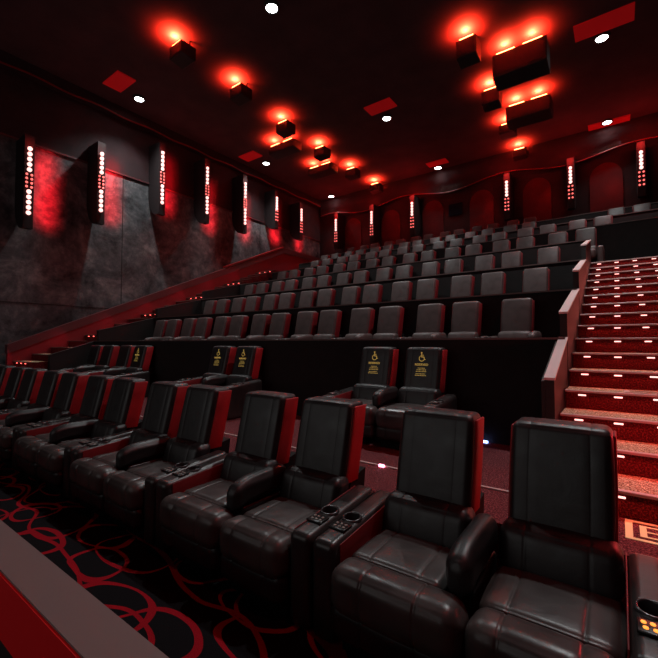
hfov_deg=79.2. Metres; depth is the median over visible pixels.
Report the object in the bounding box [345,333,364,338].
lumbar cushion
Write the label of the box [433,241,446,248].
recliner chair
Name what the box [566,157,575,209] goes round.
wall light
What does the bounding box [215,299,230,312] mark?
recliner chair
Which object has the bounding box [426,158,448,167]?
ceiling panel
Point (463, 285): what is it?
recliner chair
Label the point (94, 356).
recliner chair
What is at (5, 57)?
trim
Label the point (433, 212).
arch panel
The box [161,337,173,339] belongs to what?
lumbar cushion
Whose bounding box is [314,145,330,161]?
ceiling speaker
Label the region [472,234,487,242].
recliner chair
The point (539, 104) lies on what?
grille
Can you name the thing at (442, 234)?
recliner chair
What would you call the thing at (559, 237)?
recliner chair
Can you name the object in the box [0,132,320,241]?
trim ledge
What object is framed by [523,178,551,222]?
arch panel
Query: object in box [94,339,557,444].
wall
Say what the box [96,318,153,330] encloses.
trim
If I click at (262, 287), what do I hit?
recliner chair
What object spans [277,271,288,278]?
recliner chair
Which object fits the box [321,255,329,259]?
recliner chair
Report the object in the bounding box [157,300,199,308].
trim
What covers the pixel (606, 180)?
arch panel
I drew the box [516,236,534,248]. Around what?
recliner chair
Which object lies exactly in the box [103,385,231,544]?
recliner chair
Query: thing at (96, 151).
wall light
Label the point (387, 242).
recliner chair
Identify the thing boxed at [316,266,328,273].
recliner chair
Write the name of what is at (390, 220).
arch panel
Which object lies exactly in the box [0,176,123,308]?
trim
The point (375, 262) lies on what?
recliner chair
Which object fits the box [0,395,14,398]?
lumbar cushion
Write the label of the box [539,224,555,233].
recliner chair
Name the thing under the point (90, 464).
recliner chair
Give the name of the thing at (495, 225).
recliner chair
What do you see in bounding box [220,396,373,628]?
recliner chair
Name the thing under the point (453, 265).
recliner chair
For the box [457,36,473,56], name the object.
grille
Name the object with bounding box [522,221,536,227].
recliner chair
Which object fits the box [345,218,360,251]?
arch panel
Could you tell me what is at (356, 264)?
recliner chair
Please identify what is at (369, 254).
recliner chair
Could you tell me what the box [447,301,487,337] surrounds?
recliner chair
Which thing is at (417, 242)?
recliner chair
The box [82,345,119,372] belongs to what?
recliner chair
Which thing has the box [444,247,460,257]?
recliner chair
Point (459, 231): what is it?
recliner chair
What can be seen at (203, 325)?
recliner chair
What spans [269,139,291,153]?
grille
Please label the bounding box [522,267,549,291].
recliner chair
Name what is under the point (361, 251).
recliner chair
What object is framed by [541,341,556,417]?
trim
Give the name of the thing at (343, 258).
recliner chair
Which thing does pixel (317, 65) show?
ceiling
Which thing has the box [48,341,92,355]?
trim
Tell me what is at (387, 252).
recliner chair
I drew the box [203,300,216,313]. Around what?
recliner chair
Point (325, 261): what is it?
recliner chair
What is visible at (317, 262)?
recliner chair
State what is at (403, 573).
recliner chair
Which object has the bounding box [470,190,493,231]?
arch panel
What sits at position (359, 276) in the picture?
recliner chair
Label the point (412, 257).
recliner chair
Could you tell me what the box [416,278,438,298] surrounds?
recliner chair
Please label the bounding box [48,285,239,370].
wall
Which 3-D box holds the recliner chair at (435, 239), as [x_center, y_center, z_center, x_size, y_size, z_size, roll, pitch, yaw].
[4.536,-3.482,17.515,0.829,1.292,1.139,-1,-2,36]
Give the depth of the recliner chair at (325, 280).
14.04 m
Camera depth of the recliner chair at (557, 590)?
2.10 m
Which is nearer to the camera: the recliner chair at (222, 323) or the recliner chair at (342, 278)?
the recliner chair at (222, 323)
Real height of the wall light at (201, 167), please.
2.903 m
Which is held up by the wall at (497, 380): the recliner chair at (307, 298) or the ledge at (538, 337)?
the ledge at (538, 337)
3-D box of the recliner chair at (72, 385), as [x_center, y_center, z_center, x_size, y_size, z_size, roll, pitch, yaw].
[-4.391,1.351,6.151,0.794,1.292,1.141,-1,-2,36]
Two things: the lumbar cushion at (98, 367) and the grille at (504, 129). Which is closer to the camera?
the lumbar cushion at (98, 367)
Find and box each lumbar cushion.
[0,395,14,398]
[6,399,29,408]
[27,403,50,408]
[41,407,70,420]
[69,414,99,422]
[90,419,126,437]
[93,365,109,369]
[124,367,142,373]
[128,428,167,444]
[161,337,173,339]
[163,437,210,463]
[190,336,204,339]
[201,373,222,383]
[221,451,277,480]
[224,335,240,339]
[225,374,251,385]
[265,335,283,338]
[280,465,348,507]
[290,334,307,338]
[313,334,334,338]
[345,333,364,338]
[352,383,389,399]
[373,333,398,338]
[383,490,474,548]
[397,386,441,404]
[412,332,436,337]
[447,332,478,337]
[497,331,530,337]
[499,516,624,600]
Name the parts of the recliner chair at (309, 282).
panel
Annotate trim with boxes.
[0,49,320,207]
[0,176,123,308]
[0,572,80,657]
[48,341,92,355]
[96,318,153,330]
[140,416,508,492]
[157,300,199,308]
[223,247,283,267]
[320,136,657,216]
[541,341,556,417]
[544,337,567,379]
[559,289,579,313]
[572,259,586,271]
[581,240,590,245]
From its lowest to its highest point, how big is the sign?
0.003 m
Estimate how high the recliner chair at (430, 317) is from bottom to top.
1.292 m
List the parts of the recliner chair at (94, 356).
armrest, backrest, panel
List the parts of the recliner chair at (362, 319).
backrest, armrest, panel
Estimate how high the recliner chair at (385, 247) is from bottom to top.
1.292 m
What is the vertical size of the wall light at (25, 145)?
2.922 m
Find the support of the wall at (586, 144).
attached to the wall at (625, 157)
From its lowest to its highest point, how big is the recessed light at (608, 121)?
0.080 m
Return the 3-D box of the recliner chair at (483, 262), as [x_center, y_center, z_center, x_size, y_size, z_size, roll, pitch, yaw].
[4.011,-1.385,10.572,0.829,1.292,1.139,-1,-2,36]
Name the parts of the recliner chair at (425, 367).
seat, backrest, panel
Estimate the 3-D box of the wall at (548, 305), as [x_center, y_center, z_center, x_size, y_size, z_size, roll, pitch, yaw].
[-1.023,0.192,10.244,12.650,1.394,0.068,-1,-2,36]
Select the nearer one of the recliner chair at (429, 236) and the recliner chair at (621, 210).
the recliner chair at (621, 210)
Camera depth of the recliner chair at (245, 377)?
7.67 m
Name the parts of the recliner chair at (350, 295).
panel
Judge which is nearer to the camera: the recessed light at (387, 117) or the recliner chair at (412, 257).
the recliner chair at (412, 257)
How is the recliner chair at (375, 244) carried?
on the floor
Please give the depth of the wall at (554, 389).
5.05 m
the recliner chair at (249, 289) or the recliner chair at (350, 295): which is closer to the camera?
the recliner chair at (350, 295)
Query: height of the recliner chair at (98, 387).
1.292 m
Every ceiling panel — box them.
[103,70,135,92]
[239,150,261,161]
[364,97,396,115]
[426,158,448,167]
[573,1,634,42]
[588,114,629,130]
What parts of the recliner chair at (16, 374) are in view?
armrest, backrest, panel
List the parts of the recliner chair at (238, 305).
panel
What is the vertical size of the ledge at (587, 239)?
0.025 m
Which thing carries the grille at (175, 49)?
attached to the ceiling speaker at (182, 53)
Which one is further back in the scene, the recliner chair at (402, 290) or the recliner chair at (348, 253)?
the recliner chair at (348, 253)
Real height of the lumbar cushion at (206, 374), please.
0.280 m
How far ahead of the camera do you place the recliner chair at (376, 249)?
19.60 m
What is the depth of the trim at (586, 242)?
8.70 m
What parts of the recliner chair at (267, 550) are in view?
seat, control panel, panel, backrest, panel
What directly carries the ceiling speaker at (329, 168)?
attached to the ceiling
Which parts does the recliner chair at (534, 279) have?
panel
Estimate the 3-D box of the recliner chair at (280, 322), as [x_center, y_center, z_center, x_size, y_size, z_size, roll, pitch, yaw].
[-1.415,0.224,9.653,0.707,1.292,1.141,-1,-2,36]
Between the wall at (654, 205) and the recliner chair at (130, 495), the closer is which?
the recliner chair at (130, 495)
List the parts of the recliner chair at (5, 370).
panel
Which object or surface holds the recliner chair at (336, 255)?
on the floor
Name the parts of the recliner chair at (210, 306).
panel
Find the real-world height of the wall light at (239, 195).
2.874 m
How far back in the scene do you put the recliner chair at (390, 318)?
8.06 m
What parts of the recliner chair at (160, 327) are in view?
armrest, backrest, panel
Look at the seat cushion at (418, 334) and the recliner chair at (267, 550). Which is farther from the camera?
the seat cushion at (418, 334)
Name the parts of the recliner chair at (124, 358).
panel, armrest, backrest, panel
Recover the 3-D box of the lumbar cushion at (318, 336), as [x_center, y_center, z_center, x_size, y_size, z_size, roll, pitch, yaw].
[-0.119,0.249,8.929,0.537,0.280,0.253,-1,-2,36]
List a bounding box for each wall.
[0,67,319,364]
[0,640,12,657]
[6,253,311,369]
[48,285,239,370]
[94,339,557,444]
[154,290,571,337]
[201,261,578,313]
[240,241,584,294]
[272,218,657,279]
[299,209,657,267]
[320,139,657,257]
[321,112,657,216]
[330,203,657,257]
[545,241,590,419]
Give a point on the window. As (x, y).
(454, 209)
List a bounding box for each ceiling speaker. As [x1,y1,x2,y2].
[169,39,195,68]
[230,82,251,106]
[269,138,301,159]
[276,119,294,138]
[308,162,337,179]
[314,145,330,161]
[345,166,359,180]
[369,181,382,194]
[456,33,480,69]
[481,86,501,112]
[492,35,549,91]
[499,123,516,139]
[506,93,552,130]
[512,146,527,160]
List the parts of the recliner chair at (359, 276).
panel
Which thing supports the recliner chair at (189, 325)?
on the floor
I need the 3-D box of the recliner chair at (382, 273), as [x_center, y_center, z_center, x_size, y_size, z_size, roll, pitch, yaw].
[1.510,-1.321,12.402,0.829,1.292,1.139,-1,-2,36]
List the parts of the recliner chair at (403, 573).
control panel, panel, seat, backrest, armrest, panel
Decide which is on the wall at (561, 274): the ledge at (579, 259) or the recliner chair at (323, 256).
the ledge at (579, 259)
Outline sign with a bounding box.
[625,519,657,544]
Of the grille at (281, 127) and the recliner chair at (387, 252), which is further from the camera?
the recliner chair at (387, 252)
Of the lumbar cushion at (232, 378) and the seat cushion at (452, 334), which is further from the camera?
the lumbar cushion at (232, 378)
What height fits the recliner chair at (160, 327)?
1.292 m
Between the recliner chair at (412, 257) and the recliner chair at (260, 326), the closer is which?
the recliner chair at (260, 326)
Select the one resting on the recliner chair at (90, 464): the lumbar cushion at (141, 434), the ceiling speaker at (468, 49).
the lumbar cushion at (141, 434)
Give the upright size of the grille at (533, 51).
0.580 m
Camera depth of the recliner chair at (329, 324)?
8.97 m
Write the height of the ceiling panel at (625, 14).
0.046 m
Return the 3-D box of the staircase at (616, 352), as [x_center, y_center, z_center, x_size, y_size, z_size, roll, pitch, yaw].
[4.904,-0.059,6.094,1.775,3.244,7.922,-1,-2,36]
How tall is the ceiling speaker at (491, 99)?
0.746 m
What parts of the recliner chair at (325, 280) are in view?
panel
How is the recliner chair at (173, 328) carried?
on the floor
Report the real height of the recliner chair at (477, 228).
1.292 m
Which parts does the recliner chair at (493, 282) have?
panel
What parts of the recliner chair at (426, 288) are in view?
panel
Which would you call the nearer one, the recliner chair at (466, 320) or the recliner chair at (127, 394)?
the recliner chair at (127, 394)
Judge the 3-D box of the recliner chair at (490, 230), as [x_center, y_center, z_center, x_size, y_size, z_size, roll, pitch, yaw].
[6.416,-3.530,16.140,0.707,1.292,1.141,-1,-2,36]
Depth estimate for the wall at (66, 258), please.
14.69 m
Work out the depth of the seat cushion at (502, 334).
6.53 m
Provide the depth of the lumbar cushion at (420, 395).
5.46 m
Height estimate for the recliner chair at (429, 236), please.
1.292 m
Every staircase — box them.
[13,270,278,368]
[560,256,657,524]
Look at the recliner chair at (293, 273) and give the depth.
17.48 m
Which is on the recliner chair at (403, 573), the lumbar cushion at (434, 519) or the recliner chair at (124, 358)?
the lumbar cushion at (434, 519)
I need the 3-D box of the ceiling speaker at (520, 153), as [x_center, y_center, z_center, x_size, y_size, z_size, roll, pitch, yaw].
[8.772,-8.107,18.281,0.580,0.547,0.512,-1,-2,36]
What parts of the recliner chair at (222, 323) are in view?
armrest, backrest, panel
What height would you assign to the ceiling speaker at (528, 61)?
0.996 m
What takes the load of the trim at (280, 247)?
attached to the wall at (283, 262)
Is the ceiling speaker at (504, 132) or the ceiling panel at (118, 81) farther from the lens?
the ceiling speaker at (504, 132)
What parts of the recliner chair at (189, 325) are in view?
armrest, backrest, panel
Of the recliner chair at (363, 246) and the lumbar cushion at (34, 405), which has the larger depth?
the recliner chair at (363, 246)
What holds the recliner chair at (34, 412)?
on the floor at (184, 611)
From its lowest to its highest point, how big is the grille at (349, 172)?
0.276 m
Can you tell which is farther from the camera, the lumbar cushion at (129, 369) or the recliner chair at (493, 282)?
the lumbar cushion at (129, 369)
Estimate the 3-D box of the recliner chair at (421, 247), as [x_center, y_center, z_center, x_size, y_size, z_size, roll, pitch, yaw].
[3.481,-2.810,15.846,0.707,1.292,1.141,-1,-2,36]
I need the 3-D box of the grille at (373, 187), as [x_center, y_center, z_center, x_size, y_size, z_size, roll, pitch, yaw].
[2.498,-7.852,22.045,0.520,0.276,0.010,-1,-2,36]
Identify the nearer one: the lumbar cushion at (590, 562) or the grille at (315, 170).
the lumbar cushion at (590, 562)
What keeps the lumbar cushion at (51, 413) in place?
on the recliner chair at (72, 385)
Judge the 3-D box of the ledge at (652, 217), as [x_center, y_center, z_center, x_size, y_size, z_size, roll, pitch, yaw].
[3.218,-2.800,14.499,14.600,0.025,0.110,-1,-2,36]
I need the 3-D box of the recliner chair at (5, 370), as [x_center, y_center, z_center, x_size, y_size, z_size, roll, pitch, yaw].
[-7.207,1.424,8.210,0.794,1.292,1.141,-1,-2,36]
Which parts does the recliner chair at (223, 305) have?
panel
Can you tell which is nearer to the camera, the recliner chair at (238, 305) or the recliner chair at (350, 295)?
the recliner chair at (350, 295)
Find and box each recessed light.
[133,94,145,102]
[262,160,269,165]
[264,0,279,14]
[381,114,391,121]
[434,165,441,169]
[593,31,610,43]
[601,118,612,125]
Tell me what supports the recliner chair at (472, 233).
on the floor
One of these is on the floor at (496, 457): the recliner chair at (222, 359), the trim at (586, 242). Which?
the recliner chair at (222, 359)
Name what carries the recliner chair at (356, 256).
on the floor
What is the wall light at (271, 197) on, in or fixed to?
attached to the wall at (66, 258)
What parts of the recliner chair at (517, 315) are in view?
backrest, panel, armrest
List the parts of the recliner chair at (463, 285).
panel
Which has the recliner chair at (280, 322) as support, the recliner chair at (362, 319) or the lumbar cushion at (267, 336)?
the lumbar cushion at (267, 336)
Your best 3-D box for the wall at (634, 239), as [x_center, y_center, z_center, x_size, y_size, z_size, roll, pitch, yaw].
[3.218,-2.106,14.473,14.600,1.364,0.068,-1,-2,36]
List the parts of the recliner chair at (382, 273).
panel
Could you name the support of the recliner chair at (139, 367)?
on the floor at (496, 457)
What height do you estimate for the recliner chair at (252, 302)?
1.292 m
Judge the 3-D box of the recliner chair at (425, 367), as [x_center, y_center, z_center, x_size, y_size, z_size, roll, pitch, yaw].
[1.215,0.893,5.349,0.794,1.292,1.141,-1,-2,36]
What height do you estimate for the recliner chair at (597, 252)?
1.292 m
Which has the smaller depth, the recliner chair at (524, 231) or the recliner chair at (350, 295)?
the recliner chair at (350, 295)
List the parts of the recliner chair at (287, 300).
panel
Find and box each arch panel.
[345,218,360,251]
[382,210,399,245]
[423,200,443,237]
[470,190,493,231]
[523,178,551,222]
[589,162,623,212]
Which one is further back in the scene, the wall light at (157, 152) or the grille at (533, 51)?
the wall light at (157, 152)
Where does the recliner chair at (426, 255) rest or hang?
on the floor
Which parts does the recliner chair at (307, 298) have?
panel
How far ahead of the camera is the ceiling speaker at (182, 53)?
11.77 m
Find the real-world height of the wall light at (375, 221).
2.162 m
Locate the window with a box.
[449,202,462,215]
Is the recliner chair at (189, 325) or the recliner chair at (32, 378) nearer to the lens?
the recliner chair at (32, 378)
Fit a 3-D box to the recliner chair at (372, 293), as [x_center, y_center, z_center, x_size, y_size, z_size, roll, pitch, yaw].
[0.987,-0.573,10.340,0.707,1.292,1.141,-1,-2,36]
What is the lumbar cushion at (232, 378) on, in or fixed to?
on the recliner chair at (245, 377)
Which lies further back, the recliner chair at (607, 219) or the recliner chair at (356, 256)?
the recliner chair at (356, 256)
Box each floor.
[0,458,627,657]
[139,397,657,618]
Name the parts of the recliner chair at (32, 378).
backrest, panel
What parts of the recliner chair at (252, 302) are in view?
panel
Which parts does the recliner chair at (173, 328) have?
backrest, panel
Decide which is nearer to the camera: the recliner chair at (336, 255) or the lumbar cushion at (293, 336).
the lumbar cushion at (293, 336)
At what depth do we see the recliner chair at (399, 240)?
20.95 m
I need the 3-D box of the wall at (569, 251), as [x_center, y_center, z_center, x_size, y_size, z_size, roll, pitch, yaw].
[1.280,-1.336,13.448,12.650,1.394,0.068,-1,-2,36]
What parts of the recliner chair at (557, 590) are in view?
panel, seat, backrest, panel, panel, control panel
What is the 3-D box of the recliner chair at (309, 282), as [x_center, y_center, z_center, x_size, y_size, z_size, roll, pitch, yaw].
[-0.992,-1.256,14.231,0.829,1.292,1.139,-1,-2,36]
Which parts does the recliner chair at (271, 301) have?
panel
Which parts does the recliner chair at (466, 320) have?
backrest, panel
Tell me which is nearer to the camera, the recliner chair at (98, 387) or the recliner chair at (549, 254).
the recliner chair at (98, 387)
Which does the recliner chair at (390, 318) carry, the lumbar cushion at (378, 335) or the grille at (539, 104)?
the lumbar cushion at (378, 335)
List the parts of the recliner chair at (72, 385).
seat, backrest, panel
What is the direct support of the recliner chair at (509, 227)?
on the floor
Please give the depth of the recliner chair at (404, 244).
18.67 m
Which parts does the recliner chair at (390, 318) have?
backrest, panel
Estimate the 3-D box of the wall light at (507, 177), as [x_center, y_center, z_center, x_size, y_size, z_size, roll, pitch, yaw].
[8.381,-6.092,18.577,0.260,2.162,0.881,-1,-2,36]
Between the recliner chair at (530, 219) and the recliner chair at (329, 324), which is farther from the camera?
the recliner chair at (530, 219)
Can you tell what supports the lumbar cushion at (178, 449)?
on the recliner chair at (130, 495)
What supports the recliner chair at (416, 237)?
on the floor
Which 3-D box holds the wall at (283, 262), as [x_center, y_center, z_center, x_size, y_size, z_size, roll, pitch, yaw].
[-4.807,-1.125,18.511,0.160,6.250,16.280,-1,-2,36]
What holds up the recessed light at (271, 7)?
in the ceiling
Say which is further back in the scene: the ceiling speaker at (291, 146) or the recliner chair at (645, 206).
the ceiling speaker at (291, 146)
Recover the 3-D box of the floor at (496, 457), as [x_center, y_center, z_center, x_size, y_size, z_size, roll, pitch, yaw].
[-3.269,1.825,7.412,17.300,0.427,3.400,-1,-2,36]
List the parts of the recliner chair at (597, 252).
backrest, seat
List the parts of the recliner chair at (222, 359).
panel, armrest, backrest, panel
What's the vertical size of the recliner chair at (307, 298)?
1.292 m
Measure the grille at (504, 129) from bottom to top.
0.276 m
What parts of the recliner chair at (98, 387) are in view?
seat, panel, armrest, backrest, panel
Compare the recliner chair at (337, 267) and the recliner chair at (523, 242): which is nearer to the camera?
the recliner chair at (523, 242)
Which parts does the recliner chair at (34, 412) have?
panel, seat, armrest, backrest, panel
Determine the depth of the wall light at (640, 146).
15.41 m
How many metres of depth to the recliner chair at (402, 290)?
10.09 m
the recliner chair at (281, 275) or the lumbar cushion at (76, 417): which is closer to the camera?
the lumbar cushion at (76, 417)
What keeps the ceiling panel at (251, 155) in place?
attached to the ceiling
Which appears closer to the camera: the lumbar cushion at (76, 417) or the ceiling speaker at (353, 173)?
the lumbar cushion at (76, 417)
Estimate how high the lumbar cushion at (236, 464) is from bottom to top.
0.280 m
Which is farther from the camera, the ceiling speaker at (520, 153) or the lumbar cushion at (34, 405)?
the ceiling speaker at (520, 153)
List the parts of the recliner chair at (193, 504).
control panel, seat, panel, armrest, backrest, panel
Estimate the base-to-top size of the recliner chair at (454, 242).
1.292 m
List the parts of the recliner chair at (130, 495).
seat, control panel, backrest, panel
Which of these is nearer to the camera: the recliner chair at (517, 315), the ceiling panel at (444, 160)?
the recliner chair at (517, 315)
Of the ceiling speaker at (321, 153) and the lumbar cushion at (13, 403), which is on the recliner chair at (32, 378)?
the lumbar cushion at (13, 403)
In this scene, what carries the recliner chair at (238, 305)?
on the floor
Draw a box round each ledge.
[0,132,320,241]
[93,337,564,341]
[155,288,576,317]
[201,259,584,299]
[240,239,589,284]
[272,217,657,272]
[300,208,657,263]
[340,202,657,253]
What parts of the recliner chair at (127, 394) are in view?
seat, control panel, backrest, panel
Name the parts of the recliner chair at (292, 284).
panel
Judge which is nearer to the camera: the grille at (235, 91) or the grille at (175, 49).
the grille at (175, 49)
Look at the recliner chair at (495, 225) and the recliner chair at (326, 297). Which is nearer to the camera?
the recliner chair at (326, 297)
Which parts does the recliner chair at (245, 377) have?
backrest, panel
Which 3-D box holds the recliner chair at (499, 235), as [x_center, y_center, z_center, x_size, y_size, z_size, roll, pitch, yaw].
[5.983,-2.875,14.017,0.707,1.292,1.141,-1,-2,36]
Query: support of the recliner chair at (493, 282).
on the floor
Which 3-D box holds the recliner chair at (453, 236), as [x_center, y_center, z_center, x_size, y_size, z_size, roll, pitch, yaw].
[5.165,-3.498,17.055,0.707,1.292,1.141,-1,-2,36]
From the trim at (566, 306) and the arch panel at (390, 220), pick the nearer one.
the trim at (566, 306)
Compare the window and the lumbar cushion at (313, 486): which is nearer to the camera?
the lumbar cushion at (313, 486)
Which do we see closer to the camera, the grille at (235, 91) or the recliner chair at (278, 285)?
the grille at (235, 91)
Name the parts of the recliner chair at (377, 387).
panel, seat, backrest, armrest, panel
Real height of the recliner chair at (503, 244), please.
1.292 m
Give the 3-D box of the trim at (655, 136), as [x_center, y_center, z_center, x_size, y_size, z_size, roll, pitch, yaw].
[6.158,-7.189,20.368,16.606,0.383,0.050,-1,-2,36]
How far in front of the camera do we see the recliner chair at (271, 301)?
12.83 m
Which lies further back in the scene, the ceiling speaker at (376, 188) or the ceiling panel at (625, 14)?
the ceiling speaker at (376, 188)
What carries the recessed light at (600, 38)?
in the ceiling
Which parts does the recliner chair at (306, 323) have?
armrest, backrest, panel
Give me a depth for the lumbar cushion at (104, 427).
5.22 m
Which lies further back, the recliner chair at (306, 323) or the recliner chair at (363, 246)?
the recliner chair at (363, 246)
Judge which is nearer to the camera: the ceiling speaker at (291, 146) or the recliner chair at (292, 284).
the recliner chair at (292, 284)
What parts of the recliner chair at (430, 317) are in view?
backrest, armrest, panel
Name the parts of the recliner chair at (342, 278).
panel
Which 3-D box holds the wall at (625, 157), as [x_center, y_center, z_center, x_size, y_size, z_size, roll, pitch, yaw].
[6.297,-2.896,20.661,17.300,10.800,0.200,-1,-2,36]
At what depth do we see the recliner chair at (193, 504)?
3.40 m
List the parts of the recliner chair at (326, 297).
panel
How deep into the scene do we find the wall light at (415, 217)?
21.09 m
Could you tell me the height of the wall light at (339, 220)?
2.162 m
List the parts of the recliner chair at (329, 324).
backrest, panel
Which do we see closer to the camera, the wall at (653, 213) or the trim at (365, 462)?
the trim at (365, 462)
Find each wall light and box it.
[15,134,34,229]
[87,141,105,224]
[148,141,165,215]
[194,158,209,224]
[232,174,246,233]
[264,190,277,229]
[290,202,302,240]
[334,213,344,249]
[370,204,380,243]
[410,195,420,236]
[503,172,513,220]
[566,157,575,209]
[636,140,645,198]
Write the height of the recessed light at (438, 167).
0.080 m
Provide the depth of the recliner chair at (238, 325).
10.80 m
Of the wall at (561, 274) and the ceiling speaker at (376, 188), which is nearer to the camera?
the wall at (561, 274)
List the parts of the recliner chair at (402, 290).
panel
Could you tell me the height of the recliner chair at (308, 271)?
1.292 m
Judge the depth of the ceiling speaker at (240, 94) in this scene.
13.70 m
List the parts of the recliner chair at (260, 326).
armrest, backrest, panel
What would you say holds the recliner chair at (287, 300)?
on the floor
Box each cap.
[0,520,168,657]
[5,248,320,353]
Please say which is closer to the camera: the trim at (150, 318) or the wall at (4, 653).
the wall at (4, 653)
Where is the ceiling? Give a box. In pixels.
[0,0,657,200]
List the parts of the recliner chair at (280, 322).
backrest, panel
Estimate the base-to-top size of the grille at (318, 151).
0.276 m
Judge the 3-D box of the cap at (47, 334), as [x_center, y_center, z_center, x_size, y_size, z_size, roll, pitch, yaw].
[-4.805,-1.765,18.520,0.260,5.470,16.300,-1,-2,36]
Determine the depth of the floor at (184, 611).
2.90 m
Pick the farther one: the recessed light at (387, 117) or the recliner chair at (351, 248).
the recliner chair at (351, 248)
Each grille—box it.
[170,41,179,57]
[230,85,239,97]
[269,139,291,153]
[277,121,285,131]
[309,163,329,174]
[314,147,322,155]
[346,169,353,175]
[370,184,377,190]
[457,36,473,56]
[482,88,496,102]
[494,37,544,75]
[500,125,509,133]
[507,95,548,119]
[513,148,524,155]
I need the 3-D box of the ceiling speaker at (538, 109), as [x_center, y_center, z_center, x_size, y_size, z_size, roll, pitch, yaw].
[7.415,-8.096,14.748,1.480,0.816,0.712,-1,-2,36]
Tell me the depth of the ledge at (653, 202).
15.30 m
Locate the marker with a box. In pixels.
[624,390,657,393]
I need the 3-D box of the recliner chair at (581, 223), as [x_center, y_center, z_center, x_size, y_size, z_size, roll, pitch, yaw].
[7.856,-2.923,12.647,0.829,1.292,1.139,-1,-2,36]
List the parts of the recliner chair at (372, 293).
panel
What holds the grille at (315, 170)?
attached to the ceiling speaker at (329, 168)
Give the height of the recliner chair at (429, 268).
1.292 m
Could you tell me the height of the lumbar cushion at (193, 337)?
0.280 m
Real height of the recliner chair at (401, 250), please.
1.292 m
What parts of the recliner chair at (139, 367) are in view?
backrest, panel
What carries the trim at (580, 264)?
on the wall at (554, 389)
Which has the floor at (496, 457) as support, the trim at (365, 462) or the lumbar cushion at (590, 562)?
the trim at (365, 462)
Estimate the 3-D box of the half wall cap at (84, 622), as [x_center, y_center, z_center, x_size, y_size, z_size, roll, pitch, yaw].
[-5.341,1.046,4.605,16.900,0.008,0.140,-1,-2,36]
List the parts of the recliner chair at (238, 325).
backrest, panel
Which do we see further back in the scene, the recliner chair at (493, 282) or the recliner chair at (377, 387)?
the recliner chair at (493, 282)
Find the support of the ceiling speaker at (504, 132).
attached to the ceiling
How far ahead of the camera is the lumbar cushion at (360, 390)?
5.95 m
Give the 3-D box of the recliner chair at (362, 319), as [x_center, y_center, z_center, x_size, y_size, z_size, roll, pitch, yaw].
[0.458,0.176,8.284,0.829,1.292,1.139,-1,-2,36]
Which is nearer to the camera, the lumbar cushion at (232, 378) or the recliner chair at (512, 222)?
the lumbar cushion at (232, 378)
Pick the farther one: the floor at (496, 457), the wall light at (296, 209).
the wall light at (296, 209)
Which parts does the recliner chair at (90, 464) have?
control panel, seat, panel, armrest, backrest, panel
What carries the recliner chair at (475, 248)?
on the floor
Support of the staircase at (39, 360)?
on the floor at (496, 457)
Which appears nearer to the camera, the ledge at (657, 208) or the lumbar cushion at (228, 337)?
the lumbar cushion at (228, 337)
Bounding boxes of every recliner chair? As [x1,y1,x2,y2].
[0,365,15,395]
[0,367,30,409]
[0,368,47,411]
[0,370,68,427]
[0,372,90,469]
[14,375,118,481]
[35,377,147,498]
[61,345,104,371]
[69,381,188,517]
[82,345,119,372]
[86,345,136,375]
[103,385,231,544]
[115,345,153,396]
[144,320,167,339]
[155,390,297,576]
[161,319,181,339]
[173,318,196,339]
[174,346,236,385]
[190,317,212,339]
[198,316,231,339]
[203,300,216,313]
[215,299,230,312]
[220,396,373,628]
[223,346,262,419]
[224,315,248,339]
[231,297,245,311]
[233,314,271,339]
[244,284,256,294]
[244,296,260,310]
[256,283,268,292]
[262,294,279,309]
[265,313,290,338]
[271,281,284,291]
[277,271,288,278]
[278,293,295,308]
[284,279,298,289]
[286,311,317,338]
[289,270,300,277]
[299,290,316,307]
[302,277,316,288]
[304,267,315,275]
[311,260,321,266]
[313,310,341,338]
[313,406,497,657]
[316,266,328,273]
[316,275,331,286]
[317,289,335,305]
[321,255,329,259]
[322,258,332,264]
[323,347,398,443]
[331,253,340,258]
[332,308,374,338]
[333,263,345,271]
[336,273,351,284]
[337,256,347,262]
[341,286,360,304]
[344,251,354,255]
[347,247,355,251]
[347,261,360,269]
[349,254,360,260]
[353,270,369,282]
[356,249,365,253]
[360,245,368,248]
[362,284,382,302]
[365,251,377,258]
[366,258,379,267]
[370,243,379,247]
[370,247,380,251]
[373,306,404,338]
[375,347,456,449]
[376,267,392,280]
[379,249,391,256]
[382,256,395,265]
[383,245,393,249]
[384,241,393,245]
[391,281,412,300]
[395,265,412,278]
[396,239,405,243]
[397,246,409,253]
[398,303,446,338]
[399,242,409,247]
[403,253,417,262]
[411,236,420,241]
[412,240,423,245]
[412,244,425,251]
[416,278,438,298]
[421,250,435,260]
[421,261,439,275]
[423,234,433,239]
[430,237,441,242]
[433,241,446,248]
[440,231,450,236]
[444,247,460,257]
[444,259,463,273]
[445,234,457,240]
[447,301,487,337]
[450,238,463,246]
[450,275,474,296]
[454,229,464,233]
[465,231,477,237]
[465,244,481,254]
[465,417,657,657]
[472,226,483,230]
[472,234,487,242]
[474,255,494,269]
[480,272,505,294]
[481,228,494,234]
[484,298,541,337]
[487,223,498,228]
[492,231,506,240]
[492,240,510,251]
[501,251,522,267]
[503,224,516,231]
[507,219,519,225]
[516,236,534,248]
[517,227,533,236]
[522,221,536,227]
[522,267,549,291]
[524,217,536,222]
[537,246,560,263]
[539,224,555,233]
[548,231,567,243]
[569,219,586,228]
[575,227,604,261]
[594,215,612,225]
[608,207,624,214]
[632,203,650,211]
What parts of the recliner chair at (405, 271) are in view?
panel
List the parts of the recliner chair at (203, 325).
backrest, panel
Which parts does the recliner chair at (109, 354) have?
backrest, panel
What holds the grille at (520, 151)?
attached to the ceiling speaker at (520, 153)
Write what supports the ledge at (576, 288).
on the wall at (548, 305)
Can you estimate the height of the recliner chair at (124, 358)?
1.292 m

